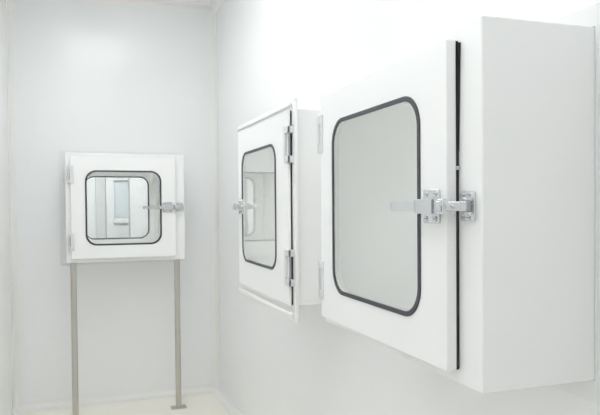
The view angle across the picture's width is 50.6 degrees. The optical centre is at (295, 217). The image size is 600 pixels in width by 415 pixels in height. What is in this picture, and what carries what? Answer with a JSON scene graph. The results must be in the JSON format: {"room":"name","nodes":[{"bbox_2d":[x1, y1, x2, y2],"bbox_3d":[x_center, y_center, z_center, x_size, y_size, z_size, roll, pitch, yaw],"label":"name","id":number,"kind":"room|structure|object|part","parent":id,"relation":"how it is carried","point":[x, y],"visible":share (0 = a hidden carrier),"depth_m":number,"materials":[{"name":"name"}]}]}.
{"room":"clean room","nodes":[
{"label":"clean room","id":0,"kind":"room"},
{"bbox_2d":[0,0,12,414],"bbox_3d":[-1.324,-0.084,2.463,0.050,2.825,8.650,-1,1,-19],"label":"wall","id":1,"kind":"structure","parent":0,"point":[6,386],"depth_m":3.93,"materials":[{"name":"white paint"}]},
{"bbox_2d":[10,406,20,414],"bbox_3d":[-0.869,1.322,1.347,0.050,0.050,6.200,-1,1,-19],"label":"trim","id":2,"kind":"structure","parent":1,"relation":"attached to","point":[14,411],"depth_m":4.19,"materials":[{"name":"silver metal"}]},
{"bbox_2d":[87,177,105,237],"bbox_3d":[-1.097,-0.176,7.136,3.500,2.825,0.050,-1,1,-19],"label":"wall","id":3,"kind":"structure","parent":0,"point":[91,193],"depth_m":6.75,"materials":[{"name":"grey paint"}]},
{"bbox_2d":[95,177,105,237],"bbox_3d":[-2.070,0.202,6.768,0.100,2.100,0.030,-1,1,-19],"label":"door","id":4,"kind":"structure","parent":3,"relation":"in","point":[99,181],"depth_m":6.75,"materials":[{"name":"grey paint"}]},
{"bbox_2d":[106,178,128,237],"bbox_3d":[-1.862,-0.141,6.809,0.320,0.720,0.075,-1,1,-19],"label":"door","id":5,"kind":"structure","parent":3,"relation":"in","point":[117,206],"depth_m":6.79,"materials":[{"name":"grey metal"}]},
{"bbox_3d":[-1.850,-0.199,6.825,0.185,0.405,0.010,-1,1,-19],"label":"pane","id":6,"kind":"part","parent":5,"relation":"part of","materials":[{"name":"grey"}]},
{"bbox_2d":[15,0,211,402],"bbox_3d":[-0.305,-0.137,4.818,3.400,2.825,0.050,-1,1,-19],"label":"wall","id":7,"kind":"structure","parent":0,"point":[90,77],"depth_m":4.45,"materials":[{"name":"white paint"}]},
{"bbox_2d":[6,0,21,408],"bbox_3d":[-1.874,-0.113,4.229,0.050,2.825,0.050,-1,1,-19],"label":"trim","id":8,"kind":"structure","parent":7,"relation":"attached to","point":[10,4],"depth_m":4.24,"materials":[{"name":"silver metal"}]},
{"bbox_2d":[16,384,216,412],"bbox_3d":[-1.224,1.264,4.474,1.400,0.050,0.050,-1,1,-19],"label":"trim","id":9,"kind":"structure","parent":7,"relation":"attached to","point":[209,388],"depth_m":4.47,"materials":[{"name":"silver metal"}]},
{"bbox_2d":[59,0,212,13],"bbox_3d":[-1.247,-1.510,4.420,1.400,0.050,0.050,-1,1,-19],"label":"trim","id":10,"kind":"structure","parent":7,"relation":"attached to","point":[149,4],"depth_m":4.52,"materials":[{"name":"silver metal"}]},
{"bbox_2d":[208,9,219,387],"bbox_3d":[-0.597,-0.132,4.665,0.050,2.825,0.050,-1,1,-19],"label":"trim","id":11,"kind":"structure","parent":7,"relation":"attached to","point":[212,37],"depth_m":4.67,"materials":[{"name":"silver metal"}]},
{"bbox_2d":[21,393,229,414],"bbox_3d":[0.321,1.329,3.047,3.500,0.050,8.750,-1,1,-19],"label":"floor","id":12,"kind":"structure","parent":0,"point":[206,403],"depth_m":4.31,"materials":[{"name":"white"}]},
{"bbox_2d":[59,150,186,414],"bbox_3d":[-1.211,0.410,4.489,0.850,1.757,0.850,-1,1,-19],"label":"box","id":13,"kind":"object","parent":12,"relation":"on","point":[163,172],"visible":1,"depth_m":4.18,"materials":[{"name":"white metal"}]},
{"bbox_3d":[-1.425,0.789,4.098,0.038,1.005,0.038,-1,1,-19],"label":"leg","id":14,"kind":"part","parent":13,"relation":"part of","materials":[{"name":"silver metal"}]},
{"bbox_3d":[-1.353,-0.079,4.834,0.658,0.649,0.022,-1,1,-19],"label":"door","id":15,"kind":"part","parent":13,"relation":"part of","materials":[{"name":"white"}]},
{"bbox_3d":[-1.109,-0.067,4.120,0.658,0.649,0.022,-1,1,-19],"label":"door","id":16,"kind":"part","parent":13,"relation":"part of","materials":[{"name":"white metal"}]},
{"bbox_3d":[-0.882,-0.070,4.164,0.166,0.029,0.017,-1,1,-20],"label":"lever","id":17,"kind":"part","parent":13,"relation":"part of","materials":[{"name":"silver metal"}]},
{"bbox_3d":[-0.799,0.780,4.312,0.038,1.005,0.038,-1,1,-19],"label":"leg","id":18,"kind":"part","parent":13,"relation":"part of","materials":[{"name":"silver metal"}]},
{"bbox_3d":[-0.794,1.283,4.322,0.104,0.012,0.070,-1,1,-19],"label":"foot plate","id":19,"kind":"part","parent":13,"relation":"part of","materials":[{"name":"silver metal"}]},
{"bbox_2d":[129,178,147,236],"bbox_3d":[-1.199,0.106,6.202,0.805,2.300,0.040,-1,1,-19],"label":"wall","id":20,"kind":"structure","parent":12,"relation":"on","point":[138,188],"depth_m":6.08,"materials":[{"name":"grey"}]},
{"bbox_2d":[128,178,129,236],"bbox_3d":[-1.586,0.111,6.070,0.008,2.300,0.040,-1,1,-19],"label":"door frame","id":21,"kind":"structure","parent":20,"relation":"attached to","point":[128,178],"depth_m":6.05,"materials":[{"name":"silver metal"}]},
{"bbox_2d":[161,0,211,4],"bbox_3d":[0.297,-1.545,2.992,3.500,0.050,8.750,-1,1,-19],"label":"ceiling","id":22,"kind":"structure","parent":0,"point":[204,2],"depth_m":4.52,"materials":[{"name":"white paint"}]},
{"bbox_2d":[216,0,599,414],"bbox_3d":[0.444,-0.085,1.772,0.050,2.825,6.200,-1,1,-19],"label":"wall","id":23,"kind":"structure","parent":0,"point":[271,53],"depth_m":2.76,"materials":[{"name":"white paint"}]},
{"bbox_2d":[209,0,224,11],"bbox_3d":[0.386,-1.471,1.729,0.050,0.050,6.200,-1,1,-19],"label":"trim","id":24,"kind":"structure","parent":23,"relation":"attached to","point":[215,4],"depth_m":4.53,"materials":[{"name":"silver metal"}]},
{"bbox_2d":[214,385,243,414],"bbox_3d":[0.408,1.303,1.782,0.050,0.050,6.200,-1,1,-19],"label":"trim","id":25,"kind":"structure","parent":23,"relation":"attached to","point":[229,405],"depth_m":4.36,"materials":[{"name":"silver metal"}]},
{"bbox_2d":[232,98,321,322],"bbox_3d":[0.148,-0.042,2.701,0.706,0.798,0.848,-1,1,-19],"label":"box","id":26,"kind":"object","parent":23,"relation":"attached to","point":[278,206],"visible":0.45,"depth_m":2.33,"materials":[{"name":"white metal"}]},
{"bbox_3d":[-0.250,-0.050,2.833,0.017,0.029,0.166,-1,1,-17],"label":"lever","id":27,"kind":"part","parent":26,"relation":"part of","materials":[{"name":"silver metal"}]},
{"bbox_3d":[-0.139,-0.040,2.588,0.010,0.692,0.735,-1,1,-19],"label":"door","id":28,"kind":"part","parent":26,"relation":"part of","materials":[{"name":"white metal"}]},
{"bbox_3d":[-0.129,-0.032,2.612,0.013,0.786,0.822,-1,1,-19],"label":"frame","id":29,"kind":"part","parent":26,"relation":"part of","materials":[{"name":"white metal"}]},
{"bbox_2d":[317,2,599,403],"bbox_3d":[0.507,-0.033,1.649,0.753,0.788,0.895,-1,1,-19],"label":"box","id":30,"kind":"object","parent":23,"relation":"attached to","point":[460,169],"visible":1,"depth_m":1.24,"materials":[{"name":"white metal"}]},
{"bbox_3d":[0.195,-0.029,1.558,0.022,0.649,0.678,-1,1,-19],"label":"door","id":31,"kind":"part","parent":30,"relation":"part of","materials":[{"name":"white metal"}]},
{"bbox_3d":[0.243,-0.024,1.318,0.017,0.029,0.166,-1,1,-20],"label":"lever","id":32,"kind":"part","parent":30,"relation":"part of","materials":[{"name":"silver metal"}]},
{"bbox_3d":[0.289,-0.022,1.209,0.030,0.029,0.080,-1,1,-38],"label":"latch arm","id":33,"kind":"part","parent":30,"relation":"part of","materials":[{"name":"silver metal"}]}
]}

